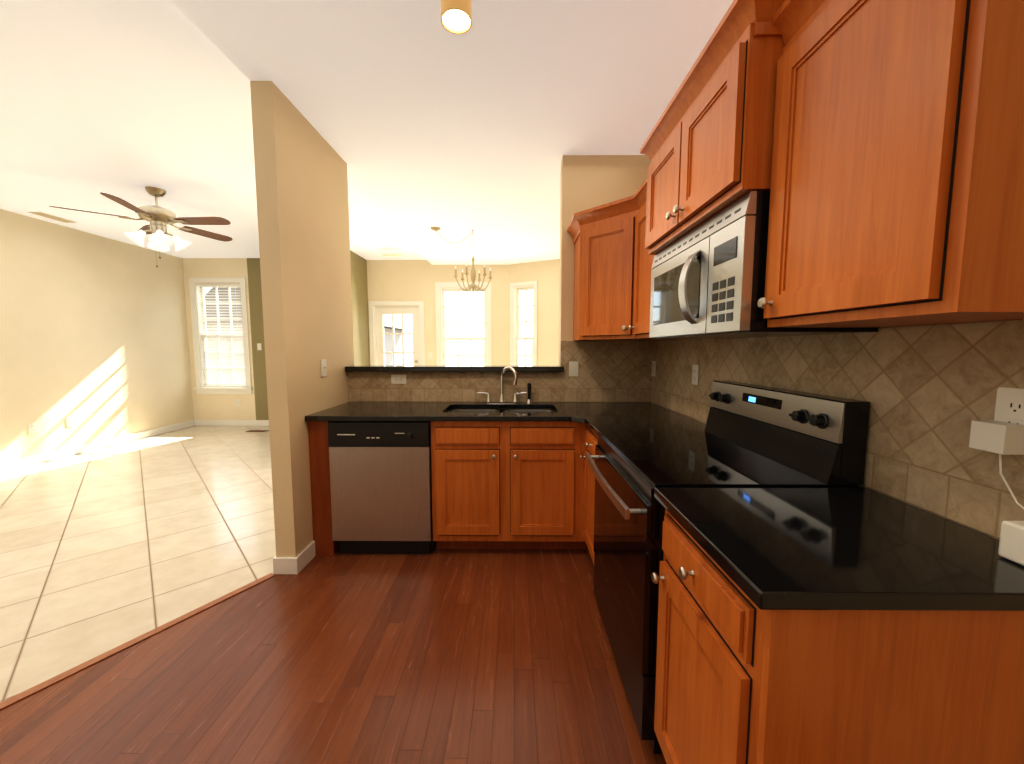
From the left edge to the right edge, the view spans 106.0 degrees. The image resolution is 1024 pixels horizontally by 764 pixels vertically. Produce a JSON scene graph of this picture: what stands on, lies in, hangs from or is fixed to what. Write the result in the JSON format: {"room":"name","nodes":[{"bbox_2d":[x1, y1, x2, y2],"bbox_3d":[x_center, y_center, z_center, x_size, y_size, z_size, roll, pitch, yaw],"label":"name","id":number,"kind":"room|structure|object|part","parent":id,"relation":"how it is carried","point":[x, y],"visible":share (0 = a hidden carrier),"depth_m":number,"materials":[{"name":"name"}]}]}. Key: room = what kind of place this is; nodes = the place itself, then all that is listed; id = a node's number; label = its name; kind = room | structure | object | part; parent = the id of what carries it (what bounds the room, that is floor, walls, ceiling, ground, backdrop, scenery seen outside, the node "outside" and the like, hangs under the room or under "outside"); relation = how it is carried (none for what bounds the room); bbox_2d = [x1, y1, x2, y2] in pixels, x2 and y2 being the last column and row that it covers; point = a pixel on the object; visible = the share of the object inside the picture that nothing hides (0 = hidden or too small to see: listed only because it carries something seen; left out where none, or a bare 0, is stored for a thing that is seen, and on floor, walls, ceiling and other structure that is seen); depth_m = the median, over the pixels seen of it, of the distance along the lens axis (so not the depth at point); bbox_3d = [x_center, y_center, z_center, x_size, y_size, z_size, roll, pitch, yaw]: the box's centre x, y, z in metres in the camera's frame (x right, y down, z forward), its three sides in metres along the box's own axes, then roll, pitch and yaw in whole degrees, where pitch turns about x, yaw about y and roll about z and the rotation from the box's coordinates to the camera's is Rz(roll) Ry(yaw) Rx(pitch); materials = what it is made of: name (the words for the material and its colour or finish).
{"room":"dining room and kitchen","nodes":[
{"label":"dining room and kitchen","id":0,"kind":"room"},
{"bbox_2d":[0,426,275,701],"bbox_3d":[-2.205,1.127,2.648,6.855,0.057,8.950,0,5,0],"label":"floor","id":1,"kind":"structure","parent":0,"point":[104,550],"depth_m":2.67,"materials":[{"name":"beige tile"}]},
{"bbox_2d":[246,430,268,431],"bbox_3d":[-4.088,0.784,6.194,0.300,0.008,0.110,0,5,0],"label":"floor vent","id":2,"kind":"object","parent":1,"relation":"in","point":[257,430],"visible":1,"depth_m":6.18,"materials":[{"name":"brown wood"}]},
{"bbox_2d":[0,545,665,763],"bbox_3d":[-1.315,1.266,0.701,4.747,0.004,4.760,0,5,0],"label":"floor","id":3,"kind":"structure","parent":0,"point":[471,656],"depth_m":1.54,"materials":[{"name":"brown wood"}]},
{"bbox_2d":[0,573,274,709],"bbox_3d":[-2.552,1.296,0.304,0.044,0.006,4.556,3,6,30],"label":"threshold strip","id":4,"kind":"object","parent":3,"relation":"on","point":[51,681],"depth_m":1.70,"materials":[{"name":"brown wood"}]},
{"bbox_2d":[328,421,435,553],"bbox_3d":[-0.819,0.656,2.680,0.625,0.870,0.605,0,5,0],"label":"dishwasher","id":5,"kind":"object","parent":3,"relation":"on","point":[381,484],"visible":0.94,"depth_m":2.40,"materials":[{"name":"silver metal"}]},
{"bbox_2d":[431,408,579,548],"bbox_3d":[-0.008,0.651,2.708,0.990,0.874,0.613,0,5,0],"label":"base cabinet","id":6,"kind":"object","parent":3,"relation":"on","point":[496,484],"depth_m":2.41,"materials":[{"name":"brown wood"}]},
{"bbox_2d":[576,423,597,563],"bbox_3d":[0.737,0.696,2.195,0.642,0.874,0.488,0,5,0],"label":"base cabinet","id":7,"kind":"object","parent":3,"relation":"on","point":[586,439],"depth_m":2.37,"materials":[{"name":"brown wood"}]},
{"bbox_2d":[587,380,869,753],"bbox_3d":[0.699,0.605,1.558,0.704,1.165,0.756,0,5,0],"label":"range","id":8,"kind":"object","parent":3,"relation":"on","point":[752,435],"visible":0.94,"depth_m":1.33,"materials":[{"name":"black metal"}]},
{"bbox_2d":[651,509,1023,763],"bbox_3d":[0.743,0.804,0.949,0.613,0.874,0.482,0,5,0],"label":"base cabinet","id":9,"kind":"object","parent":3,"relation":"on","point":[742,676],"depth_m":0.69,"materials":[{"name":"brown wood"}]},
{"bbox_2d":[305,402,1023,610],"bbox_3d":[-0.106,0.270,1.816,2.328,0.032,2.330,0,5,0],"label":"countertop","id":10,"kind":"structure","parent":9,"relation":"on","point":[798,548],"depth_m":0.84,"materials":[{"name":"black stone"}]},
{"bbox_2d":[447,409,554,412],"bbox_3d":[-0.077,0.318,2.678,0.800,0.202,0.420,0,5,0],"label":"sink","id":11,"kind":"object","parent":10,"relation":"in","point":[498,411],"visible":0.23,"depth_m":2.85,"materials":[{"name":"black metal"}]},
{"bbox_2d":[477,366,531,403],"bbox_3d":[-0.054,0.023,2.863,0.413,0.279,0.127,0,5,0],"label":"faucet","id":12,"kind":"object","parent":10,"relation":"on","point":[503,401],"visible":1,"depth_m":2.89,"materials":[{"name":"silver metal"}]},
{"bbox_2d":[998,521,1023,565],"bbox_3d":[1.000,0.311,0.725,0.080,0.074,0.075,0,5,0],"label":"hub","id":13,"kind":"object","parent":10,"relation":"on","point":[1011,544],"visible":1,"depth_m":0.74,"materials":[{"name":"white plastic"}]},
{"bbox_2d":[0,0,733,264],"bbox_3d":[-2.205,-1.724,2.401,6.855,0.200,8.950,0,5,0],"label":"ceiling","id":14,"kind":"structure","parent":0,"point":[419,117],"depth_m":2.29,"materials":[{"name":"paint"}]},
{"bbox_2d":[28,212,76,222],"bbox_3d":[-5.218,-1.871,4.391,0.150,0.009,0.350,0,5,0],"label":"ceiling vent","id":15,"kind":"object","parent":14,"relation":"in","point":[53,217],"visible":1,"depth_m":4.38,"materials":[{"name":"metal"}]},
{"bbox_2d":[49,186,232,266],"bbox_3d":[-3.298,-1.449,3.659,1.258,0.724,1.305,0,5,0],"label":"ceiling fan","id":16,"kind":"object","parent":14,"relation":"hanging from","point":[158,218],"visible":1,"depth_m":3.61,"materials":[{"name":"gold metal"}]},
{"bbox_2d":[381,254,402,255],"bbox_3d":[-1.808,-1.914,5.819,0.300,0.009,0.150,0,5,0],"label":"ceiling vent","id":17,"kind":"object","parent":14,"relation":"in","point":[392,254],"visible":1,"depth_m":5.79,"materials":[{"name":"metal"}]},
{"bbox_2d":[431,227,450,242],"label":"canopy","id":18,"kind":"object","parent":14,"relation":"hanging from","point":[436,229],"depth_m":4.52,"materials":[{"name":"white metal"}]},
{"bbox_2d":[440,0,471,33],"bbox_3d":[-0.214,-1.466,1.481,0.120,0.155,0.120,0,5,0],"label":"ceiling light","id":19,"kind":"object","parent":14,"relation":"attached to","point":[456,16],"visible":1,"depth_m":1.47,"materials":[{"name":"gold metal"}]},
{"bbox_2d":[454,256,491,292],"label":"chandelier","id":20,"kind":"object","parent":14,"relation":"hanging from","point":[473,285],"depth_m":4.63,"materials":[{"name":"white"}]},
{"bbox_2d":[0,81,1023,556],"bbox_3d":[-2.111,-0.299,2.473,7.044,2.810,8.850,0,5,0],"label":"wall","id":21,"kind":"structure","parent":0,"point":[96,339],"depth_m":2.85,"materials":[{"name":"paint"}]},
{"bbox_2d":[28,422,36,432],"bbox_3d":[-5.465,0.522,4.400,0.008,0.115,0.070,0,5,0],"label":"outlet","id":22,"kind":"object","parent":21,"relation":"attached to","point":[32,427],"visible":1,"depth_m":4.40,"materials":[{"name":"white plastic"}]},
{"bbox_2d":[66,417,73,426],"bbox_3d":[-5.462,0.490,4.768,0.008,0.115,0.070,0,5,0],"label":"outlet","id":23,"kind":"object","parent":21,"relation":"attached to","point":[69,421],"visible":1,"depth_m":4.76,"materials":[{"name":"white plastic"}]},
{"bbox_2d":[0,420,194,472],"bbox_3d":[-5.478,1.059,2.491,0.017,0.100,8.303,0,5,0],"label":"baseboard","id":24,"kind":"structure","parent":21,"relation":"attached to","point":[36,459],"depth_m":4.93,"materials":[{"name":"white wood"}]},
{"bbox_2d":[189,278,252,393],"bbox_3d":[-4.892,-0.767,6.543,0.975,1.940,0.200,0,5,0],"label":"window","id":25,"kind":"structure","parent":21,"relation":"in","point":[198,302],"depth_m":6.52,"materials":[{"name":"white wood"}]},
{"bbox_2d":[194,420,268,425],"bbox_3d":[-4.001,0.703,6.607,2.853,0.100,0.017,0,5,0],"label":"baseboard","id":26,"kind":"structure","parent":21,"relation":"attached to","point":[196,422],"depth_m":6.60,"materials":[{"name":"white wood"}]},
{"bbox_2d":[257,343,261,349],"bbox_3d":[-4.255,-0.593,6.497,0.070,0.115,0.011,0,5,0],"label":"light switch","id":27,"kind":"object","parent":21,"relation":"attached to","point":[259,346],"depth_m":6.49,"materials":[{"name":"white plastic"}]},
{"bbox_2d":[273,541,313,573],"bbox_3d":[-1.390,1.039,2.723,0.017,0.100,0.934,0,5,0],"label":"baseboard","id":28,"kind":"structure","parent":21,"relation":"attached to","point":[280,564],"depth_m":2.26,"materials":[{"name":"white wood"}]},
{"bbox_2d":[320,359,326,376],"bbox_3d":[-1.257,-0.094,2.590,0.018,0.115,0.070,0,5,0],"label":"light switch","id":29,"kind":"object","parent":21,"relation":"attached to","point":[323,367],"visible":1,"depth_m":2.58,"materials":[{"name":"white plastic"}]},
{"bbox_2d":[368,301,424,364],"bbox_3d":[-1.968,-0.324,6.726,0.940,2.125,0.170,0,5,0],"label":"door","id":30,"kind":"structure","parent":21,"relation":"in","point":[415,309],"depth_m":6.63,"materials":[{"name":"white wood"}]},
{"bbox_2d":[391,375,405,383],"bbox_3d":[-0.869,-0.021,2.962,0.115,0.070,0.008,0,5,0],"label":"outlet","id":31,"kind":"object","parent":21,"relation":"attached to","point":[398,379],"visible":1,"depth_m":2.96,"materials":[{"name":"white plastic"}]},
{"bbox_2d":[345,365,563,371],"bbox_3d":[-0.435,-0.107,3.025,1.653,0.039,0.240,0,5,0],"label":"ledge shelf","id":32,"kind":"object","parent":21,"relation":"attached to","point":[452,368],"visible":0.9,"depth_m":2.91,"materials":[{"name":"black stone"}]},
{"bbox_2d":[435,282,491,364],"bbox_3d":[-0.823,-0.733,6.668,0.990,1.930,0.200,0,5,0],"label":"window","id":33,"kind":"structure","parent":21,"relation":"in","point":[441,288],"depth_m":6.63,"materials":[{"name":"white wood"}]},
{"bbox_2d":[510,281,537,364],"bbox_3d":[0.218,-0.711,6.529,0.540,1.910,0.200,3,6,27],"label":"window","id":34,"kind":"structure","parent":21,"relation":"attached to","point":[515,321],"depth_m":6.53,"materials":[{"name":"white wood"}]},
{"bbox_2d":[569,361,577,375],"bbox_3d":[0.471,-0.100,2.945,0.070,0.115,0.011,0,5,0],"label":"outlet","id":35,"kind":"object","parent":21,"relation":"attached to","point":[573,368],"visible":1,"depth_m":2.94,"materials":[{"name":"white plastic"}]},
{"bbox_2d":[579,192,638,215],"bbox_3d":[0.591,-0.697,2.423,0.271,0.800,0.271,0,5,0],"label":"crown molding","id":36,"kind":"structure","parent":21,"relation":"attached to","point":[629,200],"depth_m":2.27,"materials":[{"name":"brown wood"}]},
{"bbox_2d":[571,204,655,340],"bbox_3d":[0.760,-0.661,2.594,0.622,0.750,0.622,0,5,0],"label":"upper cabinet","id":37,"kind":"object","parent":21,"relation":"attached to","point":[602,237],"depth_m":2.44,"materials":[{"name":"brown wood"}]},
{"bbox_2d":[631,196,672,339],"bbox_3d":[0.894,-0.616,2.065,0.348,0.750,0.461,0,5,0],"label":"upper cabinet","id":38,"kind":"object","parent":21,"relation":"attached to","point":[640,269],"depth_m":2.21,"materials":[{"name":"brown wood"}]},
{"bbox_2d":[652,361,655,376],"bbox_3d":[1.062,-0.100,2.895,0.008,0.115,0.070,0,5,0],"label":"outlet","id":39,"kind":"object","parent":21,"relation":"attached to","point":[654,368],"visible":1,"depth_m":2.87,"materials":[{"name":"white plastic"}]},
{"bbox_2d":[692,364,698,384],"bbox_3d":[1.058,-0.042,2.227,0.008,0.115,0.070,0,5,0],"label":"outlet","id":40,"kind":"object","parent":21,"relation":"attached to","point":[695,374],"visible":1,"depth_m":2.22,"materials":[{"name":"white plastic"}]},
{"bbox_2d":[639,12,794,259],"bbox_3d":[0.845,-0.787,1.436,0.438,0.430,0.760,0,5,0],"label":"upper cabinet","id":41,"kind":"object","parent":21,"relation":"attached to","point":[711,152],"depth_m":1.20,"materials":[{"name":"brown wood"}]},
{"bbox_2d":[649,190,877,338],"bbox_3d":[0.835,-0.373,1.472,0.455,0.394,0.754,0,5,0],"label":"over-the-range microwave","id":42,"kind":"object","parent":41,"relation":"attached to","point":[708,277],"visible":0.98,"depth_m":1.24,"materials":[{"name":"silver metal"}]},
{"bbox_2d":[757,0,1023,327],"bbox_3d":[0.885,-0.509,0.837,0.348,0.750,0.477,0,5,0],"label":"upper cabinet","id":43,"kind":"object","parent":21,"relation":"attached to","point":[875,148],"depth_m":0.73,"materials":[{"name":"brown wood"}]},
{"bbox_2d":[969,387,1023,508],"bbox_3d":[1.024,0.140,0.783,0.054,0.250,0.120,0,5,0],"label":"outlet","id":44,"kind":"object","parent":21,"relation":"attached to","point":[1001,438],"depth_m":0.80,"materials":[{"name":"white plastic"}]},
{"bbox_3d":[1.048,0.071,0.802,0.008,0.115,0.070,0,5,0],"label":"electrical outlet on the right wall","id":45,"kind":"part","parent":44,"relation":"part of","materials":[{"name":"white plastic"}]},
{"label":"outside","id":46,"kind":"structure","parent":0,"visible":0},
{"bbox_3d":[0.234,1.517,33.706,60.000,0.200,53.100,0,5,0],"label":"ground","id":47,"kind":"structure","parent":46,"visible":0},
{"bbox_2d":[205,288,409,382],"bbox_3d":[-7.691,-0.828,15.591,5.400,7.600,6.900,0,5,0],"label":"house","id":48,"kind":"structure","parent":47,"relation":"on","point":[388,341],"depth_m":12.56,"materials":[{"name":"beige"}]}
]}

